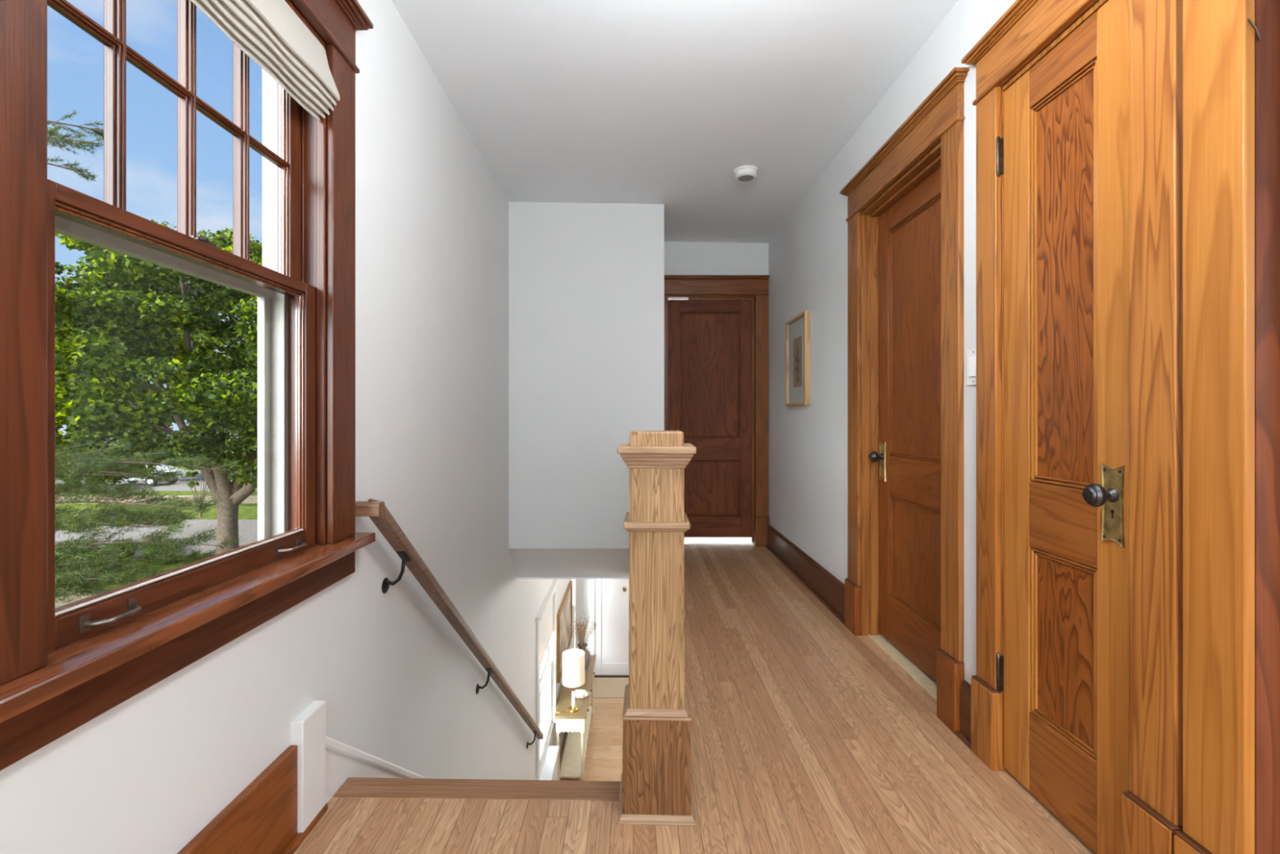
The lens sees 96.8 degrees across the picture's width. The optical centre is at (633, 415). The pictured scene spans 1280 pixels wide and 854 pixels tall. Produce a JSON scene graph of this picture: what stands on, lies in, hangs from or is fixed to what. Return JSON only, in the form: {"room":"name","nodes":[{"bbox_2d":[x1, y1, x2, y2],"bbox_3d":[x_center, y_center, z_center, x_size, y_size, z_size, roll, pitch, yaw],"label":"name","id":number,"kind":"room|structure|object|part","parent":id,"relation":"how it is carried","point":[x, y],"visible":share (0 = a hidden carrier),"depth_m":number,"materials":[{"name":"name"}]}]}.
{"room":"upstairs hallway","nodes":[
{"label":"upstairs hallway","id":0,"kind":"room"},
{"bbox_2d":[0,0,570,853],"bbox_3d":[-0.912,1.183,3.025,0.140,5.470,10.850,0,0,0],"label":"wall","id":1,"kind":"structure","parent":0,"point":[397,682],"depth_m":1.98,"materials":[{"name":"paint"}]},
{"bbox_2d":[177,745,327,853],"bbox_3d":[-0.824,0.923,-0.350,0.036,0.234,3.700,0,0,0],"label":"baseboard","id":2,"kind":"structure","parent":1,"relation":"attached to","point":[262,819],"depth_m":1.26,"materials":[{"name":"brown wood"}]},
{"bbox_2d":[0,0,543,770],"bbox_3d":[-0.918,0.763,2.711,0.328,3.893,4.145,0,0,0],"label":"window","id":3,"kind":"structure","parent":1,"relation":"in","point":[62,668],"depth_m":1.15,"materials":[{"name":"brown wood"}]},
{"bbox_3d":[-0.832,-0.336,0.736,0.020,1.373,0.124,0,0,0],"label":"casing","id":4,"kind":"part","parent":3,"relation":"part of","materials":[{"name":"brown wood"}]},
{"bbox_3d":[-0.926,-0.669,1.177,0.036,0.685,0.653,0,0,0],"label":"sash rail","id":5,"kind":"part","parent":3,"relation":"part of","materials":[{"name":"brown wood"}]},
{"bbox_3d":[-0.977,-0.332,1.177,0.061,1.400,0.839,0,0,0],"label":"storm frame","id":6,"kind":"part","parent":3,"relation":"part of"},
{"bbox_3d":[-0.883,-0.010,1.177,0.022,0.630,0.653,0,0,0],"label":"sash molding","id":7,"kind":"part","parent":3,"relation":"part of","materials":[{"name":"brown wood"}]},
{"bbox_3d":[-0.883,0.000,1.177,0.034,0.702,0.653,0,0,0],"label":"sash rail","id":8,"kind":"part","parent":3,"relation":"part of","materials":[{"name":"brown wood"}]},
{"bbox_3d":[-0.883,0.000,1.177,0.034,0.702,0.757,0,0,0],"label":"sash","id":9,"kind":"part","parent":3,"relation":"part of","materials":[{"name":"brown wood"}]},
{"bbox_2d":[190,0,340,120],"bbox_3d":[-0.832,-0.908,1.177,0.067,0.213,0.747,0,0,0],"label":"roman shade","id":10,"kind":"object","parent":3,"relation":"attached to","point":[270,33],"visible":1,"depth_m":1.33,"materials":[{"name":"fabric"}]},
{"bbox_3d":[-0.926,-0.663,1.177,0.024,0.613,0.653,0,0,0],"label":"sash molding","id":11,"kind":"part","parent":3,"relation":"part of","materials":[{"name":"brown wood"}]},
{"bbox_3d":[-0.926,-0.669,1.177,0.036,0.685,0.757,0,0,0],"label":"sash","id":12,"kind":"part","parent":3,"relation":"part of","materials":[{"name":"brown wood"}]},
{"bbox_3d":[-0.832,-1.087,1.178,0.020,0.118,1.008,0,0,0],"label":"head casing","id":13,"kind":"part","parent":3,"relation":"part of","materials":[{"name":"brown wood"}]},
{"bbox_3d":[-0.832,-0.336,1.619,0.020,1.373,0.125,0,0,0],"label":"casing","id":14,"kind":"part","parent":3,"relation":"part of","materials":[{"name":"brown wood"}]},
{"bbox_3d":[-0.814,-1.165,1.178,0.056,0.038,1.080,0,0,0],"label":"crown","id":15,"kind":"part","parent":3,"relation":"part of","materials":[{"name":"brown wood"}]},
{"bbox_3d":[-0.798,1.480,3.233,0.088,2.461,3.101,0,0,0],"label":"wall handrail","id":16,"kind":"part","parent":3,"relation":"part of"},
{"bbox_2d":[290,700,426,834],"bbox_3d":[-0.406,2.284,3.171,0.872,3.068,3.558,0,0,0],"label":"trim","id":17,"kind":"structure","parent":1,"relation":"attached to","point":[324,762],"depth_m":1.47,"materials":[{"name":"white wood"}]},
{"bbox_2d":[333,777,620,800],"bbox_3d":[-0.421,1.060,1.591,0.802,0.043,0.087,0,0,0],"label":"stair nosing","id":18,"kind":"structure","parent":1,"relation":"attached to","point":[353,787],"depth_m":1.59,"materials":[{"name":"brown wood"}]},
{"bbox_2d":[535,578,559,780],"bbox_3d":[-0.856,2.776,5.490,0.252,2.085,1.260,0,0,0],"label":"window","id":19,"kind":"structure","parent":1,"relation":"in","point":[546,616],"depth_m":5.55,"materials":[{"name":"white paint"}]},
{"bbox_3d":[-0.899,2.553,5.500,0.075,1.390,1.000,0,0,0],"label":"sash","id":20,"kind":"part","parent":19,"relation":"part of","materials":[{"name":"white paint"}]},
{"bbox_2d":[539,598,553,666],"bbox_3d":[-0.855,2.068,5.500,0.018,0.410,0.990,0,0,0],"label":"roller blind","id":21,"kind":"object","parent":19,"relation":"attached to","point":[546,626],"depth_m":5.54,"materials":[{"name":"fabric"}]},
{"bbox_3d":[-0.817,1.793,5.500,0.050,0.120,1.240,0,0,0],"label":"head casing","id":22,"kind":"part","parent":19,"relation":"part of","materials":[{"name":"white paint"}]},
{"bbox_3d":[-0.793,3.550,5.230,0.098,0.535,0.700,0,0,0],"label":"panel","id":23,"kind":"part","parent":19,"relation":"part of","materials":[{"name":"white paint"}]},
{"bbox_2d":[560,731,564,752],"bbox_3d":[-0.834,3.738,7.210,0.016,0.160,2.180,0,0,0],"label":"baseboard","id":24,"kind":"structure","parent":1,"relation":"attached to","point":[562,734],"depth_m":6.52,"materials":[{"name":"white paint"}]},
{"bbox_2d":[556,580,572,683],"bbox_3d":[-0.823,2.548,6.850,0.037,0.740,1.300,0,0,0],"label":"framed painting","id":25,"kind":"object","parent":1,"relation":"attached to","point":[564,615],"visible":0.91,"depth_m":6.70,"materials":[{"name":"brown wood"}]},
{"bbox_3d":[-0.823,2.548,6.215,0.037,0.740,0.030,0,0,0],"label":"frame","id":26,"kind":"part","parent":25,"relation":"part of","materials":[{"name":"brown wood"}]},
{"bbox_3d":[-0.823,2.193,6.850,0.037,0.030,1.240,0,0,0],"label":"frame rail","id":27,"kind":"part","parent":25,"relation":"part of","materials":[{"name":"brown wood"}]},
{"bbox_3d":[-0.823,2.903,6.850,0.037,0.030,1.240,0,0,0],"label":"frame rail","id":28,"kind":"part","parent":25,"relation":"part of","materials":[{"name":"brown wood"}]},
{"bbox_3d":[-0.823,2.548,7.485,0.037,0.740,0.030,0,0,0],"label":"frame","id":29,"kind":"part","parent":25,"relation":"part of","materials":[{"name":"brown wood"}]},
{"bbox_2d":[570,578,576,648],"bbox_3d":[-0.887,2.615,7.880,0.190,1.705,0.640,0,0,0],"label":"window","id":30,"kind":"structure","parent":1,"relation":"in","point":[573,643],"depth_m":8.08,"materials":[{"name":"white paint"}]},
{"bbox_3d":[-0.899,2.668,7.880,0.075,1.560,0.400,0,0,0],"label":"sash","id":31,"kind":"part","parent":30,"relation":"part of","materials":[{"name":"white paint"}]},
{"bbox_2d":[515,577,628,578],"bbox_3d":[1.079,1.167,5.000,3.842,0.012,7.000,0,0,0],"label":"ceiling","id":32,"kind":"structure","parent":0,"point":[516,577],"depth_m":4.08,"materials":[{"name":"paint"}]},
{"bbox_2d":[576,578,595,674],"bbox_3d":[1.079,2.493,8.377,4.042,2.750,0.140,0,0,0],"label":"wall","id":33,"kind":"structure","parent":0,"point":[581,584],"depth_m":8.31,"materials":[{"name":"paint"}]},
{"bbox_2d":[587,578,628,677],"bbox_3d":[-0.111,2.718,8.346,1.112,2.200,0.122,0,0,0],"label":"door","id":34,"kind":"structure","parent":33,"relation":"in","point":[611,595],"depth_m":8.32,"materials":[{"name":"white wood"}]},
{"bbox_3d":[-0.111,2.718,8.296,1.112,2.200,0.022,0,0,0],"label":"casing","id":35,"kind":"part","parent":34,"relation":"part of","materials":[{"name":"white paint"}]},
{"bbox_2d":[508,201,664,577],"bbox_3d":[-0.327,-0.186,4.310,1.071,2.692,0.940,0,0,0],"label":"wall","id":36,"kind":"structure","parent":0,"point":[586,281],"depth_m":3.84,"materials":[{"name":"paint"}]},
{"bbox_2d":[559,677,623,781],"bbox_3d":[1.029,3.858,5.050,3.942,0.080,7.100,0,0,0],"label":"floor","id":37,"kind":"structure","parent":0,"point":[603,760],"depth_m":6.62,"materials":[{"name":"brown wood"}]},
{"bbox_2d":[554,654,595,780],"bbox_3d":[-0.642,3.441,6.530,0.330,0.755,1.496,0,0,0],"label":"console table","id":38,"kind":"object","parent":37,"relation":"on","point":[577,723],"visible":0.73,"depth_m":6.03,"materials":[{"name":"white wood"}]},
{"bbox_3d":[-0.771,3.453,5.826,0.048,0.731,0.048,0,0,0],"label":"leg","id":39,"kind":"part","parent":38,"relation":"part of","materials":[{"name":"beige paint"}]},
{"bbox_2d":[555,648,585,712],"bbox_3d":[-0.637,2.752,5.922,0.271,0.623,0.237,0,0,24],"label":"table lamp","id":40,"kind":"object","parent":38,"relation":"on","point":[573,660],"visible":1,"depth_m":5.83,"materials":[{"name":"fabric"}]},
{"bbox_3d":[-0.622,2.624,5.915,0.237,0.302,0.237,0,0,0],"label":"lamp shade","id":41,"kind":"part","parent":40,"relation":"part of","materials":[{"name":"beige"}]},
{"bbox_2d":[560,706,591,777],"bbox_3d":[-0.644,3.707,6.530,0.242,0.022,1.400,0,0,0],"label":"shelf","id":42,"kind":"object","parent":38,"relation":"attached to","point":[571,766],"depth_m":6.22,"materials":[{"name":"beige paint"}]},
{"bbox_2d":[574,688,589,698],"bbox_3d":[-0.569,3.016,6.165,0.198,0.090,0.130,0,0,0],"label":"shell","id":43,"kind":"object","parent":38,"relation":"on","point":[580,693],"visible":0.82,"depth_m":6.13,"materials":[{"name":"ceramic"}]},
{"bbox_3d":[-0.519,3.453,5.826,0.048,0.731,0.048,0,0,0],"label":"leg","id":44,"kind":"part","parent":38,"relation":"part of","materials":[{"name":"beige paint"}]},
{"bbox_2d":[577,642,591,670],"bbox_3d":[-0.615,2.914,6.860,0.200,0.298,0.200,0,0,0],"label":"vase","id":45,"kind":"object","parent":38,"relation":"on","point":[587,654],"visible":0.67,"depth_m":6.81,"materials":[{"name":"grey ceramic"}]},
{"bbox_2d":[569,612,595,646],"bbox_3d":[-0.616,2.595,6.905,0.322,0.407,0.230,0,0,-23],"label":"dried stems","id":46,"kind":"object","parent":45,"relation":"in","point":[580,633],"visible":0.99,"depth_m":6.87,"materials":[{"name":"plant"}]},
{"bbox_3d":[-0.519,3.453,7.234,0.048,0.731,0.048,0,0,0],"label":"leg","id":47,"kind":"part","parent":38,"relation":"part of","materials":[{"name":"beige paint"}]},
{"bbox_2d":[593,677,628,697],"bbox_3d":[-0.050,3.813,7.970,1.000,0.009,0.580,0,0,0],"label":"door mat","id":48,"kind":"object","parent":37,"relation":"on","point":[604,687],"visible":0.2,"depth_m":7.95,"materials":[{"name":"fabric"}]},
{"bbox_2d":[391,0,958,243],"bbox_3d":[0.184,-1.507,2.150,2.252,0.183,9.100,0,0,0],"label":"ceiling","id":49,"kind":"structure","parent":0,"point":[575,101],"depth_m":2.49,"materials":[{"name":"paint"}]},
{"bbox_2d":[733,165,758,182],"bbox_3d":[0.655,-1.403,3.300,0.140,0.046,0.140,0,0,0],"label":"smoke detector","id":50,"kind":"object","parent":49,"relation":"attached to","point":[744,173],"visible":1,"depth_m":3.26,"materials":[{"name":"white plastic"}]},
{"bbox_2d":[737,174,753,181],"bbox_3d":[0.655,-1.380,3.300,0.088,0.002,0.088,0,0,-6],"label":"grille","id":51,"kind":"object","parent":50,"relation":"attached to","point":[740,177],"depth_m":3.29,"materials":[{"name":"plastic"}]},
{"bbox_2d":[293,537,1095,853],"bbox_3d":[0.279,1.092,2.100,2.442,0.108,9.000,0,0,0],"label":"floor","id":52,"kind":"structure","parent":0,"point":[807,737],"depth_m":1.67,"materials":[{"name":"brown wood"}]},
{"bbox_2d":[617,430,696,826],"bbox_3d":[0.064,0.548,1.562,0.210,1.012,0.210,0,0,0],"label":"newel post","id":53,"kind":"object","parent":52,"relation":"on","point":[656,785],"visible":1,"depth_m":1.49,"materials":[{"name":"brown wood"}]},
{"bbox_2d":[664,241,768,275],"bbox_3d":[0.665,-0.192,4.720,1.130,2.720,0.120,0,0,0],"label":"wall","id":54,"kind":"structure","parent":0,"point":[681,258],"depth_m":4.66,"materials":[{"name":"paint"}]},
{"bbox_2d":[664,275,769,546],"bbox_3d":[0.659,-0.040,4.695,0.905,2.210,0.170,0,0,0],"label":"door","id":55,"kind":"structure","parent":54,"relation":"in","point":[717,335],"depth_m":4.71,"materials":[{"name":"brown wood"}]},
{"bbox_3d":[0.245,-0.085,4.650,0.068,1.815,0.020,0,0,0],"label":"casing","id":56,"kind":"part","parent":55,"relation":"part of","materials":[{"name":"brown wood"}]},
{"bbox_3d":[0.639,-0.340,4.724,0.501,1.052,0.015,0,0,0],"label":"panel","id":57,"kind":"part","parent":55,"relation":"part of","materials":[{"name":"wood"}]},
{"bbox_3d":[0.639,-0.913,4.723,0.497,0.098,0.034,0,0,0],"label":"rail","id":58,"kind":"part","parent":55,"relation":"part of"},
{"bbox_3d":[0.639,-0.340,4.713,0.497,1.048,0.010,0,0,0],"label":"panel molding","id":59,"kind":"part","parent":55,"relation":"part of","materials":[{"name":"wood"}]},
{"bbox_3d":[0.639,-0.340,4.713,0.497,1.048,0.010,0,0,0],"label":"panel molding","id":60,"kind":"part","parent":55,"relation":"part of","materials":[{"name":"wood"}]},
{"bbox_3d":[0.639,0.599,4.724,0.501,0.469,0.015,0,0,0],"label":"panel","id":61,"kind":"part","parent":55,"relation":"part of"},
{"bbox_3d":[0.639,0.275,4.723,0.497,0.182,0.034,0,0,0],"label":"lock rail","id":62,"kind":"part","parent":55,"relation":"part of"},
{"bbox_3d":[0.639,0.918,4.723,0.497,0.175,0.034,0,0,0],"label":"rail","id":63,"kind":"part","parent":55,"relation":"part of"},
{"bbox_3d":[0.639,0.599,4.713,0.497,0.465,0.010,0,0,0],"label":"panel molding","id":64,"kind":"part","parent":55,"relation":"part of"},
{"bbox_3d":[0.659,-1.056,4.650,0.897,0.112,0.020,0,0,0],"label":"head casing","id":65,"kind":"part","parent":55,"relation":"part of","materials":[{"name":"brown wood"}]},
{"bbox_3d":[0.659,-1.129,4.635,0.897,0.033,0.050,0,0,0],"label":"crown","id":66,"kind":"part","parent":55,"relation":"part of","materials":[{"name":"brown wood"}]},
{"bbox_3d":[0.639,0.599,4.713,0.497,0.465,0.010,0,0,0],"label":"panel molding","id":67,"kind":"part","parent":55,"relation":"part of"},
{"bbox_3d":[1.054,-0.085,4.650,0.108,1.815,0.020,0,0,0],"label":"casing","id":68,"kind":"part","parent":55,"relation":"part of","materials":[{"name":"brown wood"}]},
{"bbox_2d":[768,0,1098,684],"bbox_3d":[1.170,-0.192,1.250,0.120,2.720,7.300,0,0,0],"label":"wall","id":69,"kind":"structure","parent":0,"point":[807,255],"depth_m":3.14,"materials":[{"name":"paint"}]},
{"bbox_2d":[785,311,809,405],"bbox_3d":[1.092,-0.364,3.784,0.034,0.591,0.448,0,0,0],"label":"framed print","id":70,"kind":"object","parent":69,"relation":"attached to","point":[797,328],"visible":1,"depth_m":3.77,"materials":[{"name":"brown wood"}]},
{"bbox_3d":[1.092,-0.364,3.999,0.034,0.591,0.018,0,0,0],"label":"frame","id":71,"kind":"part","parent":70,"relation":"part of","materials":[{"name":"brown wood"}]},
{"bbox_3d":[1.092,-0.651,3.784,0.034,0.018,0.412,0,0,0],"label":"frame rail","id":72,"kind":"part","parent":70,"relation":"part of","materials":[{"name":"brown wood"}]},
{"bbox_3d":[1.092,-0.078,3.784,0.034,0.018,0.412,0,0,0],"label":"frame rail","id":73,"kind":"part","parent":70,"relation":"part of","materials":[{"name":"brown wood"}]},
{"bbox_2d":[793,335,801,387],"bbox_3d":[1.093,-0.358,3.774,0.002,0.328,0.188,0,0,0],"label":"print","id":74,"kind":"object","parent":70,"relation":"attached to","point":[797,339],"depth_m":3.78,"materials":[{"name":"brown paper"}]},
{"bbox_3d":[1.092,-0.364,3.569,0.034,0.591,0.018,0,0,0],"label":"frame","id":75,"kind":"part","parent":70,"relation":"part of","materials":[{"name":"brown wood"}]},
{"bbox_2d":[764,524,844,625],"bbox_3d":[1.093,0.975,3.777,0.033,0.185,1.765,0,0,0],"label":"baseboard","id":76,"kind":"structure","parent":69,"relation":"attached to","point":[827,588],"depth_m":3.49,"materials":[{"name":"brown wood"}]},
{"bbox_2d":[840,66,968,733],"bbox_3d":[1.145,-0.037,2.396,0.170,2.230,1.044,0,0,0],"label":"door","id":77,"kind":"structure","parent":69,"relation":"in","point":[904,581],"depth_m":2.41,"materials":[{"name":"brown wood"}]},
{"bbox_3d":[1.100,-0.084,2.824,0.020,1.820,0.128,0,0,0],"label":"casing","id":78,"kind":"part","parent":77,"relation":"part of","materials":[{"name":"brown wood"}]},
{"bbox_3d":[1.157,0.194,2.698,0.059,0.054,0.054,0,0,0],"label":"knob","id":79,"kind":"part","parent":77,"relation":"part of","materials":[{"name":"grey metal"}]},
{"bbox_3d":[1.196,0.599,2.386,0.010,0.465,0.519,0,0,0],"label":"panel molding","id":80,"kind":"part","parent":77,"relation":"part of","materials":[{"name":"brown wood"}]},
{"bbox_3d":[1.196,-0.340,2.386,0.010,1.048,0.519,0,0,0],"label":"panel molding","id":81,"kind":"part","parent":77,"relation":"part of","materials":[{"name":"brown wood"}]},
{"bbox_3d":[1.085,-1.135,2.396,0.050,0.033,1.044,0,0,0],"label":"crown","id":82,"kind":"part","parent":77,"relation":"part of","materials":[{"name":"brown wood"}]},
{"bbox_3d":[1.100,-1.060,2.396,0.020,0.117,0.984,0,0,0],"label":"head casing","id":83,"kind":"part","parent":77,"relation":"part of","materials":[{"name":"brown wood"}]},
{"bbox_3d":[1.206,-0.918,2.386,0.035,0.108,0.519,0,0,0],"label":"rail","id":84,"kind":"part","parent":77,"relation":"part of","materials":[{"name":"brown wood"}]},
{"bbox_3d":[1.206,0.275,2.386,0.035,0.182,0.519,0,0,0],"label":"lock rail","id":85,"kind":"part","parent":77,"relation":"part of","materials":[{"name":"brown wood"}]},
{"bbox_3d":[1.206,0.939,2.386,0.035,0.215,0.519,0,0,0],"label":"rail","id":86,"kind":"part","parent":77,"relation":"part of","materials":[{"name":"brown wood"}]},
{"bbox_3d":[1.196,0.599,2.386,0.010,0.465,0.519,0,0,0],"label":"panel molding","id":87,"kind":"part","parent":77,"relation":"part of","materials":[{"name":"brown wood"}]},
{"bbox_3d":[1.196,-0.340,2.386,0.010,1.048,0.519,0,0,0],"label":"panel molding","id":88,"kind":"part","parent":77,"relation":"part of","materials":[{"name":"brown wood"}]},
{"bbox_3d":[1.208,0.599,2.386,0.016,0.469,0.523,0,0,0],"label":"panel","id":89,"kind":"part","parent":77,"relation":"part of","materials":[{"name":"brown wood"}]},
{"bbox_3d":[1.208,-0.340,2.386,0.016,1.052,0.523,0,0,0],"label":"panel","id":90,"kind":"part","parent":77,"relation":"part of","materials":[{"name":"brown wood"}]},
{"bbox_3d":[1.100,-0.084,1.959,0.020,1.820,0.110,0,0,0],"label":"casing","id":91,"kind":"part","parent":77,"relation":"part of","materials":[{"name":"brown wood"}]},
{"bbox_2d":[955,680,971,750],"bbox_3d":[1.093,0.975,1.855,0.033,0.185,0.090,0,0,0],"label":"baseboard","id":92,"kind":"structure","parent":69,"relation":"attached to","point":[964,734],"depth_m":1.86,"materials":[{"name":"brown wood"}]},
{"bbox_2d":[966,347,976,385],"bbox_3d":[1.105,-0.160,1.846,0.009,0.120,0.072,0,0,0],"label":"light switch","id":93,"kind":"object","parent":69,"relation":"attached to","point":[971,353],"visible":0.82,"depth_m":1.85,"materials":[{"name":"white plastic"}]},
{"bbox_2d":[960,0,1182,853],"bbox_3d":[1.105,-0.042,1.474,0.110,2.220,0.725,0,0,0],"label":"door","id":94,"kind":"structure","parent":69,"relation":"in","point":[1077,686],"depth_m":1.41,"materials":[{"name":"brown wood"}]},
{"bbox_3d":[1.100,-0.084,1.758,0.020,1.820,0.099,0,0,0],"label":"casing","id":95,"kind":"part","parent":94,"relation":"part of","materials":[{"name":"brown wood"}]},
{"bbox_3d":[1.085,-1.135,1.474,0.050,0.033,0.725,0,0,0],"label":"crown","id":96,"kind":"part","parent":94,"relation":"part of","materials":[{"name":"brown wood"}]},
{"bbox_3d":[1.100,-1.060,1.474,0.020,0.117,0.665,0,0,0],"label":"head casing","id":97,"kind":"part","parent":94,"relation":"part of","materials":[{"name":"brown wood"}]},
{"bbox_3d":[1.129,-0.918,1.478,0.035,0.108,0.234,0,0,0],"label":"rail","id":98,"kind":"part","parent":94,"relation":"part of","materials":[{"name":"brown wood"}]},
{"bbox_3d":[1.129,0.275,1.478,0.035,0.182,0.234,0,0,0],"label":"lock rail","id":99,"kind":"part","parent":94,"relation":"part of","materials":[{"name":"brown wood"}]},
{"bbox_3d":[1.129,0.943,1.478,0.035,0.223,0.234,0,0,0],"label":"rail","id":100,"kind":"part","parent":94,"relation":"part of","materials":[{"name":"brown wood"}]},
{"bbox_3d":[1.119,0.599,1.478,0.010,0.465,0.234,0,0,0],"label":"panel molding","id":101,"kind":"part","parent":94,"relation":"part of","materials":[{"name":"brown wood"}]},
{"bbox_3d":[1.119,-0.340,1.478,0.010,1.048,0.234,0,0,0],"label":"panel molding","id":102,"kind":"part","parent":94,"relation":"part of","materials":[{"name":"brown wood"}]},
{"bbox_3d":[1.119,-0.340,1.478,0.010,1.048,0.234,0,0,0],"label":"panel molding","id":103,"kind":"part","parent":94,"relation":"part of","materials":[{"name":"brown wood"}]},
{"bbox_3d":[1.119,0.599,1.478,0.010,0.465,0.234,0,0,0],"label":"panel molding","id":104,"kind":"part","parent":94,"relation":"part of","materials":[{"name":"brown wood"}]},
{"bbox_3d":[1.131,0.599,1.478,0.016,0.469,0.238,0,0,0],"label":"panel","id":105,"kind":"part","parent":94,"relation":"part of","materials":[{"name":"brown wood"}]},
{"bbox_3d":[1.131,-0.340,1.478,0.016,1.052,0.238,0,0,0],"label":"panel","id":106,"kind":"part","parent":94,"relation":"part of","materials":[{"name":"brown wood"}]},
{"bbox_3d":[1.079,0.183,1.312,0.059,0.054,0.054,0,0,0],"label":"knob","id":107,"kind":"part","parent":94,"relation":"part of","materials":[{"name":"grey metal"}]},
{"bbox_3d":[1.100,-0.084,1.196,0.020,1.820,0.108,0,0,0],"label":"casing","id":108,"kind":"part","parent":94,"relation":"part of","materials":[{"name":"brown wood"}]},
{"bbox_2d":[1173,0,1279,853],"bbox_3d":[1.145,-0.042,0.607,0.170,2.220,1.050,0,0,0],"label":"door","id":109,"kind":"structure","parent":69,"relation":"in","point":[1231,48],"depth_m":1.04,"materials":[{"name":"brown wood"}]},
{"bbox_3d":[1.100,-0.084,1.070,0.020,1.820,0.116,0,0,0],"label":"casing","id":110,"kind":"part","parent":109,"relation":"part of","materials":[{"name":"brown wood"}]},
{"label":"outside","id":111,"kind":"structure","parent":0,"visible":0},
{"bbox_2d":[55,470,257,490],"bbox_3d":[-44.500,4.439,39.750,81.000,0.050,12.500,0,0,0],"label":"road","id":112,"kind":"structure","parent":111,"point":[179,485],"depth_m":36.51,"materials":[{"name":"asphalt"}]},
{"bbox_2d":[104,461,185,486],"bbox_3d":[-31.596,3.689,36.500,4.293,1.450,1.830,0,0,0],"label":"parked car","id":113,"kind":"object","parent":112,"relation":"on","point":[132,480],"visible":0.22,"depth_m":36.28,"materials":[{"name":"silver metal"}]},
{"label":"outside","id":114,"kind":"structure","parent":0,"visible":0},
{"bbox_2d":[55,495,257,502],"bbox_3d":[-42.000,4.441,30.150,76.000,0.050,2.700,0,0,0],"label":"sidewalk","id":115,"kind":"structure","parent":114,"point":[251,499],"depth_m":30.39,"materials":[{"name":"concrete"}]},
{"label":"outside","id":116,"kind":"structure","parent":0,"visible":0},
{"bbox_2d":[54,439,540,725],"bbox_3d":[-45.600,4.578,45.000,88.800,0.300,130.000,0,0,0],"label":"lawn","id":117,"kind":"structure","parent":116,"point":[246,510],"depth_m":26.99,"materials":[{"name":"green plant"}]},
{"bbox_2d":[54,548,72,564],"bbox_3d":[-16.427,4.110,15.796,1.292,0.636,1.232,0,0,-39],"label":"clump","id":118,"kind":"object","parent":117,"relation":"on","point":[55,558],"visible":0.07,"depth_m":15.83,"materials":[{"name":"green plant"}]},
{"bbox_2d":[59,537,102,564],"bbox_3d":[-16.902,4.110,17.195,1.505,0.636,1.626,0,0,0],"label":"clump","id":119,"kind":"object","parent":117,"relation":"on","point":[81,551],"visible":0.15,"depth_m":16.98,"materials":[{"name":"green plant"}]},
{"bbox_2d":[71,550,117,568],"bbox_3d":[-14.979,4.111,15.783,1.234,0.634,1.274,0,0,0],"label":"clump","id":120,"kind":"object","parent":117,"relation":"on","point":[91,553],"visible":0.1,"depth_m":15.67,"materials":[{"name":"green plant"}]},
{"bbox_2d":[54,313,173,489],"bbox_3d":[-33.291,-1.117,34.145,9.867,11.290,10.884,0,0,-13],"label":"leafy tree","id":121,"kind":"object","parent":117,"relation":"on","point":[61,377],"visible":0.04,"depth_m":33.09,"materials":[{"name":"green plant"}]},
{"bbox_2d":[100,538,143,564],"bbox_3d":[-15.511,4.111,17.197,1.271,0.634,1.237,0,0,33],"label":"clump","id":122,"kind":"object","parent":117,"relation":"on","point":[127,555],"visible":0.29,"depth_m":17.03,"materials":[{"name":"green plant"}]},
{"bbox_2d":[47,108,245,607],"bbox_3d":[-10.331,-1.022,9.075,5.638,11.100,6.023,0,0,0],"label":"pine tree","id":123,"kind":"object","parent":117,"relation":"on","point":[64,468],"visible":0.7,"depth_m":10.01,"materials":[{"name":"green plant"}]},
{"bbox_2d":[54,218,262,555],"bbox_3d":[-14.256,-0.647,18.028,12.948,10.350,11.752,0,0,26],"label":"maple tree","id":124,"kind":"object","parent":117,"relation":"on","point":[123,292],"visible":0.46,"depth_m":15.46,"materials":[{"name":"green plant"}]},
{"bbox_2d":[133,541,191,565],"bbox_3d":[-14.086,4.111,16.994,1.279,0.635,1.285,0,0,0],"label":"clump","id":125,"kind":"object","parent":117,"relation":"on","point":[175,547],"visible":0.32,"depth_m":16.80,"materials":[{"name":"green plant"}]},
{"bbox_2d":[139,326,239,431],"bbox_3d":[-50.090,-3.396,63.874,12.776,15.849,11.900,0,0,7],"label":"leafy tree","id":126,"kind":"object","parent":117,"relation":"on","point":[202,340],"visible":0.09,"depth_m":61.71,"materials":[{"name":"green plant"}]},
{"bbox_2d":[179,453,208,517],"bbox_3d":[-18.948,2.999,24.782,1.558,3.057,1.641,0,0,-30],"label":"tree","id":127,"kind":"object","parent":117,"relation":"on","point":[188,473],"visible":0.36,"depth_m":24.64,"materials":[{"name":"green plant"}]},
{"bbox_2d":[232,342,257,445],"bbox_3d":[-19.194,-1.039,34.022,8.914,11.134,8.305,0,0,-33],"label":"leafy tree","id":128,"kind":"object","parent":117,"relation":"on","point":[250,372],"visible":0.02,"depth_m":31.33,"materials":[{"name":"green plant"}]},
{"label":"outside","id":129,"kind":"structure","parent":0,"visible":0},
{"bbox_2d":[54,519,257,555],"bbox_3d":[-42.000,4.441,21.050,76.000,0.050,6.300,0,0,0],"label":"road","id":130,"kind":"structure","parent":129,"point":[247,528],"depth_m":21.32,"materials":[{"name":"asphalt"}]},
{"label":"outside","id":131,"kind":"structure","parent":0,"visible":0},
{"bbox_2d":[54,592,96,608],"bbox_3d":[-40.800,4.441,13.550,78.400,0.050,1.300,0,0,0],"label":"sidewalk","id":132,"kind":"structure","parent":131,"point":[82,597],"depth_m":13.64,"materials":[{"name":"concrete"}]}
]}

